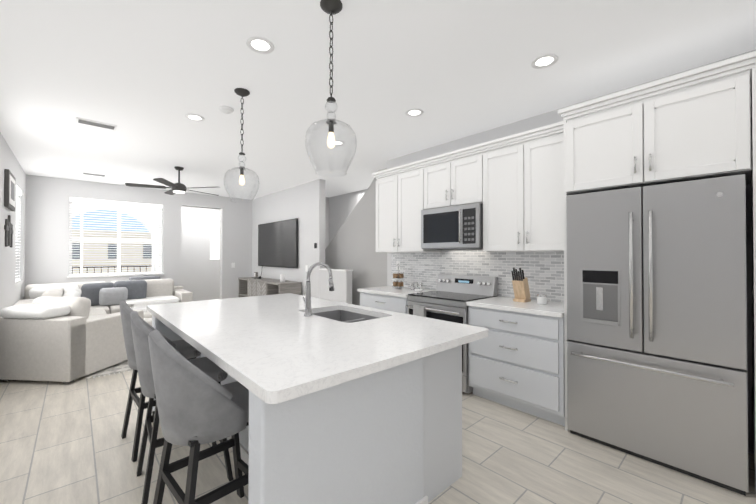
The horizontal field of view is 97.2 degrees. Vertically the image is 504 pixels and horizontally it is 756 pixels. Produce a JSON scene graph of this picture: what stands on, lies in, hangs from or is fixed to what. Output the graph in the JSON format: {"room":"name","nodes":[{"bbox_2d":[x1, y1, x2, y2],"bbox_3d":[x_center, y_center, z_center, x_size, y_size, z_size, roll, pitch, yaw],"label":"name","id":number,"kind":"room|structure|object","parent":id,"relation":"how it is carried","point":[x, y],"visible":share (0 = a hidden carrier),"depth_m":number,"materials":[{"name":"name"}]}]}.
{"room":"kitchen and living room","nodes":[
{"label":"kitchen and living room","id":0,"kind":"room"},
{"bbox_2d":[0,132,25,308],"bbox_3d":[-3.416,0.003,2.683,0.180,2.740,12.100,0,-1,-42],"label":"wall","id":1,"kind":"structure","parent":0,"point":[11,292],"depth_m":4.52,"materials":[{"name":"white paint"}]},
{"bbox_2d":[4,215,12,247],"bbox_3d":[-4.687,-0.265,4.232,0.020,0.408,0.600,0,-1,-42],"label":"figurine","id":2,"kind":"object","parent":1,"relation":"attached to","point":[8,227],"visible":1,"depth_m":4.21,"materials":[{"name":"grey"}]},
{"bbox_2d":[4,169,15,210],"bbox_3d":[-4.658,-0.769,4.222,0.043,0.450,0.600,0,-1,-42],"label":"picture frame","id":3,"kind":"object","parent":1,"relation":"attached to","point":[9,189],"visible":1,"depth_m":4.05,"materials":[{"name":"grey wood"}]},
{"bbox_2d":[25,174,251,298],"bbox_3d":[-4.159,0.046,7.605,5.710,2.740,0.180,0,-1,-42],"label":"wall","id":4,"kind":"structure","parent":0,"point":[47,234],"depth_m":6.63,"materials":[{"name":"white paint"}]},
{"bbox_2d":[69,201,161,275],"bbox_3d":[-5.214,-0.280,6.702,1.470,1.465,0.060,0,-1,-42],"label":"window","id":5,"kind":"structure","parent":4,"relation":"in","point":[71,241],"depth_m":6.66,"materials":[{"name":"white"}]},
{"bbox_2d":[69,197,162,275],"bbox_3d":[-5.160,-0.281,6.643,1.464,1.459,0.070,0,-1,-42],"label":"window blinds","id":6,"kind":"object","parent":5,"relation":"attached to","point":[98,201],"visible":0.94,"depth_m":6.60,"materials":[{"name":"white plastic"}]},
{"bbox_2d":[67,273,163,277],"bbox_3d":[-5.151,0.468,6.627,1.510,0.029,0.125,0,-1,-42],"label":"window sill","id":7,"kind":"structure","parent":4,"relation":"attached to","point":[112,275],"depth_m":6.49,"materials":[{"name":"white wood"}]},
{"bbox_2d":[181,206,219,300],"bbox_3d":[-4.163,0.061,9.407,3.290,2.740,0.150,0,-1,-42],"label":"door","id":8,"kind":"structure","parent":0,"point":[200,274],"depth_m":8.78,"materials":[{"name":"white paint"}]},
{"bbox_2d":[210,220,219,259],"bbox_3d":[-4.497,-0.366,9.175,0.300,1.150,0.060,0,-1,-42],"label":"nook window","id":9,"kind":"structure","parent":8,"relation":"in","point":[218,243],"depth_m":9.23,"materials":[{"name":"white"}]},
{"bbox_2d":[210,217,219,259],"bbox_3d":[-4.439,-0.367,9.112,0.294,1.144,0.070,0,-1,-42],"label":"blinds","id":10,"kind":"object","parent":9,"relation":"attached to","point":[215,237],"visible":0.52,"depth_m":9.09,"materials":[{"name":"white plastic"}]},
{"bbox_2d":[252,179,324,297],"bbox_3d":[-2.745,0.049,8.013,0.130,2.740,5.120,0,-1,-42],"label":"wall","id":11,"kind":"structure","parent":0,"point":[304,203],"depth_m":6.57,"materials":[{"name":"white paint"}]},
{"bbox_2d":[231,243,316,271],"bbox_3d":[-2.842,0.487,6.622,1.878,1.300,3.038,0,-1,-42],"label":"switch plates","id":12,"kind":"object","parent":11,"relation":"attached to","point":[306,268],"visible":0.71,"depth_m":6.39,"materials":[{"name":"grey plastic"}]},
{"bbox_2d":[258,218,297,274],"bbox_3d":[-2.226,-0.042,7.304,0.054,1.241,1.870,0,-1,-42],"label":"tv","id":13,"kind":"object","parent":11,"relation":"attached to","point":[277,243],"visible":0.92,"depth_m":7.17,"materials":[{"name":"grey plastic"}]},
{"bbox_2d":[319,268,354,304],"bbox_3d":[-0.745,0.850,5.802,0.140,1.100,0.825,0,-1,-42],"label":"wall","id":14,"kind":"structure","parent":0,"point":[343,278],"depth_m":5.70,"materials":[{"name":"white paint"}]},
{"bbox_2d":[325,168,386,304],"bbox_3d":[-0.669,0.034,6.320,0.120,2.740,3.180,0,-1,-42],"label":"wall","id":15,"kind":"structure","parent":0,"point":[354,260],"depth_m":5.92,"materials":[{"name":"white paint"}]},
{"bbox_2d":[0,370,755,503],"bbox_3d":[-1.416,1.449,4.492,5.830,0.120,12.100,0,-1,-42],"label":"floor","id":16,"kind":"structure","parent":0,"point":[62,443],"depth_m":2.17,"materials":[{"name":"tile"}]},
{"bbox_2d":[86,360,132,378],"bbox_3d":[-3.079,1.392,5.487,2.650,0.010,2.690,0,-1,-42],"label":"rug","id":17,"kind":"object","parent":16,"relation":"on","point":[120,367],"visible":0.08,"depth_m":3.86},
{"bbox_2d":[0,276,192,383],"bbox_3d":[-3.962,0.930,5.168,2.330,0.902,3.597,0,-1,-42],"label":"sofa","id":18,"kind":"object","parent":17,"relation":"on","point":[67,333],"visible":0.88,"depth_m":3.65,"materials":[{"name":"fabric"}]},
{"bbox_2d":[144,312,151,317],"bbox_3d":[-3.728,1.171,5.540,0.820,0.427,0.820,0,-1,-42],"label":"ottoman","id":19,"kind":"object","parent":17,"relation":"on","point":[147,315],"visible":0.02,"depth_m":5.16,"materials":[{"name":"fabric"}]},
{"bbox_2d":[130,303,165,311],"bbox_3d":[-3.772,0.915,5.502,0.480,0.083,0.360,0,-1,-42],"label":"tray","id":20,"kind":"object","parent":19,"relation":"on","point":[143,308],"visible":0.4,"depth_m":5.50,"materials":[{"name":"white plastic"}]},
{"bbox_2d":[119,300,200,461],"bbox_3d":[-1.606,0.855,2.469,0.488,1.037,0.495,0,-1,45],"label":"bar stool","id":21,"kind":"object","parent":16,"relation":"on","point":[186,349],"visible":0.31,"depth_m":2.29,"materials":[{"name":"grey fabric"}]},
{"bbox_2d":[130,311,232,503],"bbox_3d":[-1.197,0.851,2.020,0.495,1.037,0.488,0,-1,-38],"label":"bar stool","id":22,"kind":"object","parent":16,"relation":"on","point":[142,329],"visible":0.48,"depth_m":1.84,"materials":[{"name":"grey fabric"}]},
{"bbox_2d":[148,330,248,503],"bbox_3d":[-0.784,0.847,1.566,0.488,1.037,0.495,0,-1,43],"label":"bar stool","id":23,"kind":"object","parent":16,"relation":"on","point":[197,407],"visible":0.88,"depth_m":1.37,"materials":[{"name":"grey fabric"}]},
{"bbox_2d":[238,277,301,296],"bbox_3d":[-2.360,0.998,7.092,0.470,0.825,2.090,0,-1,-42],"label":"console table","id":24,"kind":"object","parent":16,"relation":"on","point":[249,286],"visible":0.38,"depth_m":6.71,"materials":[{"name":"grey wood"}]},
{"bbox_2d":[251,272,260,278],"bbox_3d":[-2.720,0.524,7.498,0.120,0.139,0.350,0,-1,-42],"label":"figurine","id":25,"kind":"object","parent":24,"relation":"on","point":[256,275],"visible":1,"depth_m":7.51,"materials":[{"name":"grey ceramic"}]},
{"bbox_2d":[280,274,284,281],"bbox_3d":[-1.887,0.515,6.599,0.096,0.142,0.096,0,-1,-42],"label":"speaker","id":26,"kind":"object","parent":24,"relation":"on","point":[282,277],"visible":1,"depth_m":6.56},
{"bbox_2d":[152,317,472,503],"bbox_3d":[-0.684,0.931,2.410,1.300,0.879,2.256,0,-1,-42],"label":"kitchen island","id":27,"kind":"object","parent":16,"relation":"on","point":[352,404],"depth_m":1.49,"materials":[{"name":"grey wood"}]},
{"bbox_2d":[146,293,487,404],"bbox_3d":[-0.661,0.470,2.387,1.340,0.040,2.440,0,-1,-42],"label":"island countertop","id":28,"kind":"structure","parent":27,"relation":"on","point":[268,345],"depth_m":1.73,"materials":[{"name":"white stone"}]},
{"bbox_2d":[303,262,333,316],"bbox_3d":[-0.428,0.261,2.414,0.251,0.377,0.086,0,-1,-42],"label":"faucet","id":29,"kind":"object","parent":28,"relation":"on","point":[307,303],"visible":1,"depth_m":2.34,"materials":[{"name":"silver metal"}]},
{"bbox_2d":[360,292,409,313],"bbox_3d":[0.271,0.954,4.276,0.628,0.864,0.873,0,-1,-42],"label":"base cabinet","id":30,"kind":"object","parent":16,"relation":"on","point":[378,301],"depth_m":4.02,"materials":[{"name":"white wood"}]},
{"bbox_2d":[406,274,497,393],"bbox_3d":[0.783,0.814,3.632,0.683,1.095,0.760,0,-1,-42],"label":"range","id":31,"kind":"object","parent":16,"relation":"on","point":[449,297],"visible":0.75,"depth_m":3.54,"materials":[{"name":"silver metal"}]},
{"bbox_2d":[468,306,564,425],"bbox_3d":[1.365,0.944,3.075,0.628,0.864,0.837,0,-1,-42],"label":"base cabinet","id":32,"kind":"object","parent":16,"relation":"on","point":[517,360],"depth_m":2.80,"materials":[{"name":"white wood"}]},
{"bbox_2d":[357,286,563,317],"bbox_3d":[0.802,0.496,3.685,0.643,0.038,2.492,0,-1,-42],"label":"countertop","id":33,"kind":"structure","parent":32,"relation":"on","point":[551,308],"depth_m":3.05,"materials":[{"name":"white stone"}]},
{"bbox_2d":[392,264,403,288],"bbox_3d":[0.270,0.318,4.455,0.160,0.328,0.160,0,-1,-42],"label":"spice rack","id":34,"kind":"object","parent":33,"relation":"on","point":[398,284],"visible":1,"depth_m":4.41,"materials":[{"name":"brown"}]},
{"bbox_2d":[411,282,422,289],"bbox_3d":[0.494,0.430,4.238,0.040,0.100,0.179,0,-1,-42],"label":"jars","id":35,"kind":"object","parent":33,"relation":"on","point":[416,285],"visible":0.81,"depth_m":4.22,"materials":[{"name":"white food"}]},
{"bbox_2d":[511,267,530,302],"bbox_3d":[1.357,0.309,3.172,0.199,0.324,0.110,0,-1,-42],"label":"knife block","id":36,"kind":"object","parent":33,"relation":"on","point":[520,284],"visible":1,"depth_m":3.14,"materials":[{"name":"brown wood"}]},
{"bbox_2d":[537,294,546,304],"bbox_3d":[1.484,0.427,3.016,0.084,0.085,0.084,0,-1,-42],"label":"jar","id":37,"kind":"object","parent":33,"relation":"on","point":[542,299],"visible":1,"depth_m":2.98,"materials":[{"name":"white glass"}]},
{"bbox_2d":[566,174,747,495],"bbox_3d":[1.936,0.470,2.366,0.688,1.800,0.914,0,-1,-42],"label":"refrigerator","id":38,"kind":"object","parent":16,"relation":"on","point":[656,327],"visible":1,"depth_m":2.10,"materials":[{"name":"silver metal"}]},
{"bbox_2d":[0,0,755,199],"bbox_3d":[-1.416,-1.411,4.516,5.830,0.120,12.100,0,-1,-42],"label":"ceiling","id":39,"kind":"structure","parent":0,"point":[145,76],"depth_m":2.55,"materials":[{"name":"white paint"}]},
{"bbox_2d":[82,172,105,176],"bbox_3d":[-4.881,-1.332,5.729,0.320,0.015,0.160,0,-1,-42],"label":"ceiling vent","id":40,"kind":"object","parent":39,"relation":"in","point":[86,173],"depth_m":5.70,"materials":[{"name":"white metal"}]},
{"bbox_2d":[76,117,116,129],"bbox_3d":[-2.974,-1.352,3.523,0.330,0.015,0.150,0,-1,-42],"label":"ceiling vent","id":41,"kind":"object","parent":39,"relation":"in","point":[95,123],"depth_m":3.50,"materials":[{"name":"white metal"}]},
{"bbox_2d":[125,166,218,195],"bbox_3d":[-3.197,-1.138,5.324,1.336,0.410,1.286,0,-1,-42],"label":"ceiling fan","id":42,"kind":"object","parent":39,"relation":"hanging from","point":[179,188],"visible":1,"depth_m":5.19,"materials":[{"name":"brown metal"}]},
{"bbox_2d":[185,114,204,121],"bbox_3d":[-1.848,-1.356,3.365,0.175,0.010,0.175,0,0,3],"label":"recessed light","id":43,"kind":"object","parent":39,"relation":"in","point":[193,117],"depth_m":3.36,"materials":[{"name":"white plastic"}]},
{"bbox_2d":[219,106,233,113],"bbox_3d":[-1.440,-1.348,3.168,0.124,0.030,0.124,0,-1,-42],"label":"smoke detector","id":44,"kind":"object","parent":39,"relation":"attached to","point":[226,109],"visible":1,"depth_m":3.14,"materials":[{"name":"white plastic"}]},
{"bbox_2d":[223,88,259,202],"bbox_3d":[-1.155,-0.895,2.829,0.284,0.939,0.284,0,-1,-42],"label":"pendant light","id":45,"kind":"object","parent":39,"relation":"hanging from","point":[242,92],"visible":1,"depth_m":2.82,"materials":[{"name":"clear glass"}]},
{"bbox_2d":[246,37,273,53],"bbox_3d":[-0.777,-1.366,2.203,0.175,0.010,0.175,0,0,3],"label":"recessed light","id":46,"kind":"object","parent":39,"relation":"in","point":[261,45],"depth_m":2.20,"materials":[{"name":"white plastic"}]},
{"bbox_2d":[305,0,356,176],"bbox_3d":[-0.259,-0.904,1.846,0.284,0.939,0.284,0,-1,-42],"label":"pendant light","id":47,"kind":"object","parent":39,"relation":"hanging from","point":[332,7],"visible":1,"depth_m":1.84,"materials":[{"name":"clear glass"}]},
{"bbox_2d":[335,141,344,145],"bbox_3d":[-0.503,-1.349,4.130,0.175,0.010,0.175,0,0,3],"label":"recessed light","id":48,"kind":"object","parent":39,"relation":"in","point":[337,143],"depth_m":4.15,"materials":[{"name":"white"}]},
{"bbox_2d":[405,109,422,116],"bbox_3d":[0.355,-1.357,3.248,0.175,0.010,0.175,0,0,3],"label":"recessed light","id":49,"kind":"object","parent":39,"relation":"in","point":[412,112],"depth_m":3.24,"materials":[{"name":"white plastic"}]},
{"bbox_2d":[531,54,557,68],"bbox_3d":[1.192,-1.365,2.387,0.175,0.010,0.175,0,0,3],"label":"recessed light","id":50,"kind":"object","parent":39,"relation":"in","point":[544,61],"depth_m":2.39,"materials":[{"name":"white plastic"}]},
{"bbox_2d":[387,50,755,454],"bbox_3d":[1.649,0.005,2.899,0.760,2.740,5.000,0,-1,-42],"label":"wall","id":51,"kind":"structure","parent":0,"point":[542,120],"depth_m":3.23,"materials":[{"name":"white paint"}]},
{"bbox_2d":[374,163,440,251],"bbox_3d":[0.380,-0.513,4.375,0.351,1.032,0.855,0,-1,-42],"label":"upper cabinet","id":52,"kind":"object","parent":51,"relation":"attached to","point":[398,193],"depth_m":4.23,"materials":[{"name":"white wood"}]},
{"bbox_2d":[421,147,480,209],"bbox_3d":[0.927,-0.769,3.777,0.351,0.531,0.770,0,-1,-42],"label":"upper cabinet","id":53,"kind":"object","parent":51,"relation":"attached to","point":[453,180],"depth_m":3.64,"materials":[{"name":"white wood"}]},
{"bbox_2d":[421,203,482,249],"bbox_3d":[0.893,-0.263,3.742,0.442,0.460,0.754,0,-1,-42],"label":"microwave","id":54,"kind":"object","parent":53,"relation":"attached to","point":[453,227],"visible":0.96,"depth_m":3.56,"materials":[{"name":"silver metal"}]},
{"bbox_2d":[391,249,563,301],"bbox_3d":[1.040,0.223,3.899,0.010,0.509,2.500,0,-1,-42],"label":"backsplash","id":55,"kind":"structure","parent":51,"relation":"attached to","point":[543,272],"depth_m":3.65,"materials":[{"name":"tile"}]},
{"bbox_2d":[481,127,567,251],"bbox_3d":[1.469,-0.523,3.180,0.351,1.032,0.840,0,-1,-42],"label":"upper cabinet","id":56,"kind":"object","parent":51,"relation":"attached to","point":[524,206],"depth_m":3.06,"materials":[{"name":"white wood"}]},
{"bbox_2d":[561,59,755,194],"bbox_3d":[1.989,-0.752,2.421,0.606,0.587,0.955,0,-1,-42],"label":"upper cabinet","id":57,"kind":"object","parent":51,"relation":"attached to","point":[696,124],"depth_m":2.14,"materials":[{"name":"white wood"}]},
{"label":"outside","id":58,"kind":"structure","parent":0,"visible":0},
{"bbox_2d":[72,210,147,231],"bbox_3d":[-8.185,-4.549,11.702,32.000,20.000,36.400,0,-1,-42],"label":"sky","id":59,"kind":"structure","parent":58,"point":[143,228],"depth_m":25.02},
{"bbox_3d":[-5.634,-0.271,5.061,0.060,1.470,0.900,0,-1,-42],"label":"window","id":60,"kind":"structure","parent":0,"visible":0},
{"bbox_2d":[15,185,21,281],"bbox_3d":[-5.574,-0.272,5.115,0.070,1.464,0.894,0,-1,-42],"label":"window blinds","id":61,"kind":"object","parent":60,"relation":"attached to","point":[18,191],"visible":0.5,"depth_m":5.28,"materials":[{"name":"white plastic"}]},
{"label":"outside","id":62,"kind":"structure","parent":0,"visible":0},
{"bbox_2d":[72,202,217,273],"bbox_3d":[-13.142,1.244,10.857,13.600,6.400,16.700,0,-1,-42],"label":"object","id":63,"kind":"object","parent":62,"point":[126,257],"depth_m":14.52,"materials":[{"name":"white paint"}]}
]}

